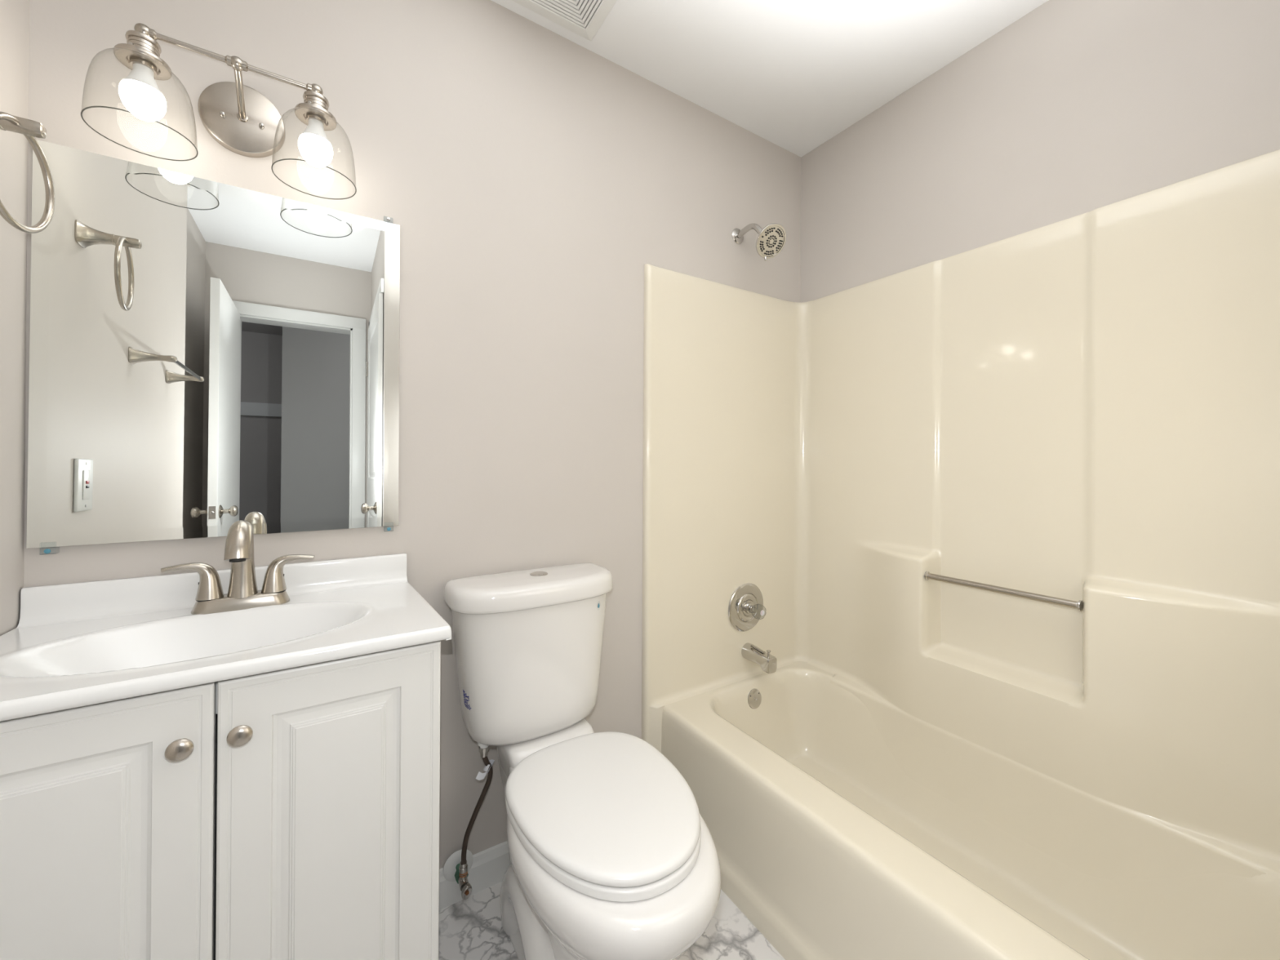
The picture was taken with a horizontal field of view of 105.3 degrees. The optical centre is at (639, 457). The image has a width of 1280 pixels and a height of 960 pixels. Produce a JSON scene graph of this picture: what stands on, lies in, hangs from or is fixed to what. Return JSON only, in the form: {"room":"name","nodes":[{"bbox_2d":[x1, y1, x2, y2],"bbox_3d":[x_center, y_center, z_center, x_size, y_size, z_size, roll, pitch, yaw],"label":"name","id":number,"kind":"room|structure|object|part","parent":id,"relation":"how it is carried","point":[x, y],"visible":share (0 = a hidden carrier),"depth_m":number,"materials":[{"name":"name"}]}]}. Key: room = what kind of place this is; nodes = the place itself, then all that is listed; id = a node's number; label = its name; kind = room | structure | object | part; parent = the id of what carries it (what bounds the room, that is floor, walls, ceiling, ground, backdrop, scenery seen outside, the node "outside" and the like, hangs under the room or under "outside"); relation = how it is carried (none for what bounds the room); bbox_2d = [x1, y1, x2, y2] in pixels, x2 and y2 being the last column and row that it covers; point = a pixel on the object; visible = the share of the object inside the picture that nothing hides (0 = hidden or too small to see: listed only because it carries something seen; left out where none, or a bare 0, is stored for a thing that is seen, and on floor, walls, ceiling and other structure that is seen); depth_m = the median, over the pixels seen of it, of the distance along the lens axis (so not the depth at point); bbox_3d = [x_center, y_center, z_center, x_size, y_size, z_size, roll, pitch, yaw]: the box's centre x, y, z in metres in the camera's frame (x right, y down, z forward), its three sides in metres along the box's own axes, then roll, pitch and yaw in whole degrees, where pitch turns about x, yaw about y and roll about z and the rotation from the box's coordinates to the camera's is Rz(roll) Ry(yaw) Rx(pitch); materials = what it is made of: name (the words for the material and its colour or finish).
{"room":"bathroom","nodes":[
{"label":"bathroom","id":0,"kind":"room"},
{"bbox_2d":[0,0,29,635],"bbox_3d":[-0.899,-0.050,0.335,0.220,2.440,1.190,0,0,-33],"label":"wall","id":1,"kind":"structure","parent":0,"point":[14,14],"depth_m":0.86,"materials":[{"name":"beige paint"}]},
{"bbox_2d":[0,111,54,233],"bbox_3d":[-0.956,-0.435,0.724,0.098,0.182,0.162,0,0,-33],"label":"towel ring","id":2,"kind":"object","parent":1,"relation":"attached to","point":[30,129],"visible":1,"depth_m":0.75,"materials":[{"name":"silver metal"}]},
{"bbox_3d":[-0.956,-0.501,0.724,0.098,0.051,0.051,0,0,-33],"label":"post","id":3,"kind":"part","parent":2,"relation":"part of","materials":[{"name":"silver metal"}]},
{"bbox_2d":[23,0,800,869],"bbox_3d":[-0.256,-0.043,1.510,2.329,2.440,0.100,0,0,-33],"label":"wall","id":4,"kind":"structure","parent":0,"point":[530,179],"depth_m":1.34,"materials":[{"name":"beige paint"}]},
{"bbox_2d":[26,139,399,555],"bbox_3d":[-0.858,-0.208,1.056,0.609,0.777,0.019,0,0,-33],"label":"wall mirror","id":5,"kind":"object","parent":4,"relation":"attached to","point":[206,357],"visible":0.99,"depth_m":1.02,"materials":[{"name":"clear glass"}]},
{"bbox_2d":[80,22,356,199],"bbox_3d":[-0.811,-0.696,0.984,0.415,0.215,0.190,0,0,-33],"label":"vanity light","id":6,"kind":"object","parent":4,"relation":"attached to","point":[236,115],"depth_m":1.02,"materials":[{"name":"silver metal"}]},
{"bbox_3d":[-0.911,-0.655,0.896,0.149,0.130,0.149,0,0,-33],"label":"lamp shade","id":7,"kind":"part","parent":6,"relation":"part of","materials":[{"name":"clear glass"}]},
{"bbox_3d":[-0.911,-0.667,0.896,0.062,0.091,0.062,0,0,-33],"label":"light bulb","id":8,"kind":"part","parent":6,"relation":"part of","materials":[{"name":"white glass"}]},
{"bbox_3d":[-0.826,-0.753,1.007,0.019,0.065,0.102,0,0,-33],"label":"arm","id":9,"kind":"part","parent":6,"relation":"part of","materials":[{"name":"silver metal"}]},
{"bbox_3d":[-0.689,-0.654,1.038,0.149,0.130,0.149,0,0,-33],"label":"lamp shade","id":10,"kind":"part","parent":6,"relation":"part of","materials":[{"name":"clear glass"}]},
{"bbox_3d":[-0.689,-0.665,1.038,0.062,0.091,0.062,0,0,-33],"label":"light bulb","id":11,"kind":"part","parent":6,"relation":"part of","materials":[{"name":"white glass"}]},
{"bbox_2d":[443,848,473,899],"bbox_3d":[-0.453,1.077,1.250,0.076,0.076,0.101,0,0,-33],"label":"shutoff valve","id":12,"kind":"object","parent":4,"relation":"attached to","point":[451,868],"visible":0.95,"depth_m":1.27,"materials":[{"name":"silver metal"}]},
{"bbox_3d":[-0.478,1.077,1.288,0.076,0.076,0.008,0,0,-33],"label":"wall plate","id":13,"kind":"part","parent":12,"relation":"part of","materials":[{"name":"white paint"}]},
{"bbox_3d":[-0.432,1.081,1.217,0.025,0.042,0.024,0,0,-33],"label":"oval handle","id":14,"kind":"part","parent":12,"relation":"part of","materials":[{"name":"silver metal"}]},
{"bbox_2d":[458,746,494,874],"bbox_3d":[-0.414,0.890,1.233,0.086,0.316,0.039,0,0,-3],"label":"supply hose","id":15,"kind":"object","parent":12,"relation":"attached to","point":[463,868],"visible":0.99,"depth_m":1.24,"materials":[{"name":"brown rubber"}]},
{"bbox_2d":[439,840,510,910],"bbox_3d":[-0.283,1.128,1.426,0.720,0.097,0.013,0,0,-33],"label":"baseboard","id":16,"kind":"structure","parent":4,"relation":"attached to","point":[489,866],"depth_m":1.33,"materials":[{"name":"white paint"}]},
{"bbox_2d":[732,222,786,261],"bbox_3d":[0.429,-0.785,1.771,0.117,0.164,0.197,0,0,-33],"label":"shower","id":17,"kind":"object","parent":4,"relation":"attached to","point":[771,239],"visible":1,"depth_m":1.73,"materials":[{"name":"silver metal"}]},
{"bbox_3d":[0.410,-0.819,1.792,0.029,0.078,0.131,0,0,-38],"label":"arm","id":18,"kind":"part","parent":17,"relation":"part of","materials":[{"name":"silver metal"}]},
{"bbox_2d":[438,881,785,959],"bbox_3d":[0.329,1.227,0.466,2.450,0.100,2.490,0,0,-33],"label":"floor","id":19,"kind":"structure","parent":0,"point":[471,928],"depth_m":1.20,"materials":[{"name":"stone"}]},
{"bbox_2d":[0,640,440,959],"bbox_3d":[-0.729,0.746,0.876,0.620,0.854,0.454,0,0,-33],"label":"vanity cabinet","id":20,"kind":"object","parent":19,"relation":"on","point":[291,813],"visible":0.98,"depth_m":0.72,"materials":[{"name":"white wood"}]},
{"bbox_3d":[-0.754,0.699,0.631,0.308,0.744,0.018,0,0,-33],"label":"door","id":21,"kind":"part","parent":20,"relation":"part of","materials":[{"name":"white wood"}]},
{"bbox_3d":[-0.639,0.404,0.679,0.030,0.030,0.025,0,0,-33],"label":"knob","id":22,"kind":"part","parent":20,"relation":"part of","materials":[{"name":"silver metal"}]},
{"bbox_2d":[0,552,451,721],"bbox_3d":[-0.728,0.325,0.876,0.650,0.172,0.456,0,0,-33],"label":"countertop","id":23,"kind":"structure","parent":20,"relation":"on","point":[72,645],"depth_m":0.89,"materials":[{"name":"white stone"}]},
{"bbox_2d":[160,520,314,614],"bbox_3d":[-0.791,0.214,0.969,0.243,0.178,0.116,0,0,-33],"label":"faucet","id":24,"kind":"object","parent":23,"relation":"on","point":[243,593],"visible":1,"depth_m":0.97,"materials":[{"name":"silver metal"}]},
{"bbox_3d":[-0.872,0.241,0.954,0.092,0.072,0.043,0,0,-33],"label":"handle","id":25,"kind":"part","parent":24,"relation":"part of","materials":[{"name":"silver metal"}]},
{"bbox_3d":[-0.791,0.203,0.968,0.050,0.156,0.114,0,0,-33],"label":"spout","id":26,"kind":"part","parent":24,"relation":"part of","materials":[{"name":"silver metal"}]},
{"bbox_3d":[-0.745,0.242,1.035,0.092,0.072,0.043,0,0,-33],"label":"handle","id":27,"kind":"part","parent":24,"relation":"part of","materials":[{"name":"silver metal"}]},
{"bbox_3d":[-0.584,0.405,0.714,0.030,0.030,0.025,0,0,-33],"label":"knob","id":28,"kind":"part","parent":20,"relation":"part of","materials":[{"name":"silver metal"}]},
{"bbox_3d":[-0.492,0.701,0.798,0.306,0.744,0.018,0,0,-33],"label":"door","id":29,"kind":"part","parent":20,"relation":"part of","materials":[{"name":"white wood"}]},
{"bbox_2d":[444,562,720,959],"bbox_3d":[-0.139,0.747,1.085,0.442,0.871,0.717,0,0,-33],"label":"toilet","id":30,"kind":"object","parent":19,"relation":"on","point":[613,854],"visible":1,"depth_m":1.06,"materials":[{"name":"white ceramic"}]},
{"bbox_3d":[-0.275,0.343,1.302,0.441,0.055,0.202,0,0,-33],"label":"tank lid","id":31,"kind":"part","parent":30,"relation":"part of","materials":[{"name":"white ceramic"}]},
{"bbox_3d":[-0.278,0.539,1.304,0.410,0.350,0.184,0,0,-33],"label":"tank","id":32,"kind":"part","parent":30,"relation":"part of","materials":[{"name":"white ceramic"}]},
{"bbox_3d":[-0.072,0.714,1.034,0.367,0.021,0.452,0,0,-33],"label":"lid","id":33,"kind":"part","parent":30,"relation":"part of","materials":[{"name":"white plastic"}]},
{"bbox_3d":[-0.071,0.737,1.031,0.367,0.019,0.452,0,0,-33],"label":"seat","id":34,"kind":"part","parent":30,"relation":"part of","materials":[{"name":"white plastic"}]},
{"bbox_2d":[641,149,1279,959],"bbox_3d":[0.707,0.271,1.250,0.780,1.821,1.374,0,0,-33],"label":"shower","id":35,"kind":"object","parent":19,"relation":"on","point":[1085,407],"visible":0.99,"depth_m":1.30,"materials":[{"name":"beige plastic"}]},
{"bbox_2d":[728,582,764,631],"bbox_3d":[0.422,0.565,1.809,0.180,0.180,0.086,0,0,-33],"label":"shower valve","id":36,"kind":"object","parent":35,"relation":"attached to","point":[745,606],"visible":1,"depth_m":1.82,"materials":[{"name":"silver metal"}]},
{"bbox_3d":[0.416,0.565,1.819,0.042,0.042,0.036,0,0,-33],"label":"stem","id":37,"kind":"part","parent":36,"relation":"part of","materials":[{"name":"silver metal"}]},
{"bbox_2d":[747,688,761,709],"bbox_3d":[0.418,0.883,1.788,0.071,0.070,0.023,0,0,-33],"label":"overflow plate","id":38,"kind":"object","parent":35,"relation":"attached to","point":[754,698],"visible":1,"depth_m":1.78,"materials":[{"name":"silver metal"}]},
{"bbox_2d":[741,642,777,673],"bbox_3d":[0.440,0.733,1.795,0.058,0.076,0.129,0,0,-33],"label":"tub spout","id":39,"kind":"object","parent":35,"relation":"attached to","point":[767,662],"visible":1,"depth_m":1.77,"materials":[{"name":"silver metal"}]},
{"bbox_2d":[661,661,1279,959],"bbox_3d":[0.715,1.002,1.253,0.743,0.358,1.367,0,0,-33],"label":"tub","id":40,"kind":"object","parent":35,"relation":"in","point":[844,820],"depth_m":1.20,"materials":[{"name":"beige plastic"}]},
{"bbox_2d":[924,571,1083,611],"bbox_3d":[1.004,0.372,1.381,0.028,0.028,0.376,0,0,-33],"label":"towel bar","id":41,"kind":"object","parent":35,"relation":"attached to","point":[1078,605],"visible":1,"depth_m":1.35,"materials":[{"name":"silver metal"}]},
{"bbox_2d":[490,0,1048,157],"bbox_3d":[0.343,-1.313,0.475,2.450,0.100,2.490,0,0,-33],"label":"ceiling","id":42,"kind":"structure","parent":0,"point":[795,75],"depth_m":1.50,"materials":[{"name":"white paint"}]},
{"bbox_2d":[511,0,617,40],"bbox_3d":[-0.192,-1.256,1.280,0.289,0.013,0.287,0,0,-33],"label":"ceiling vent","id":43,"kind":"object","parent":42,"relation":"in","point":[584,18],"visible":1,"depth_m":1.37,"materials":[{"name":"white paint"}]},
{"bbox_2d":[800,0,1279,302],"bbox_3d":[1.107,-0.036,1.446,0.100,2.440,1.475,0,0,-33],"label":"wall","id":44,"kind":"structure","parent":0,"point":[1073,108],"depth_m":1.35,"materials":[{"name":"beige paint"}]}
]}

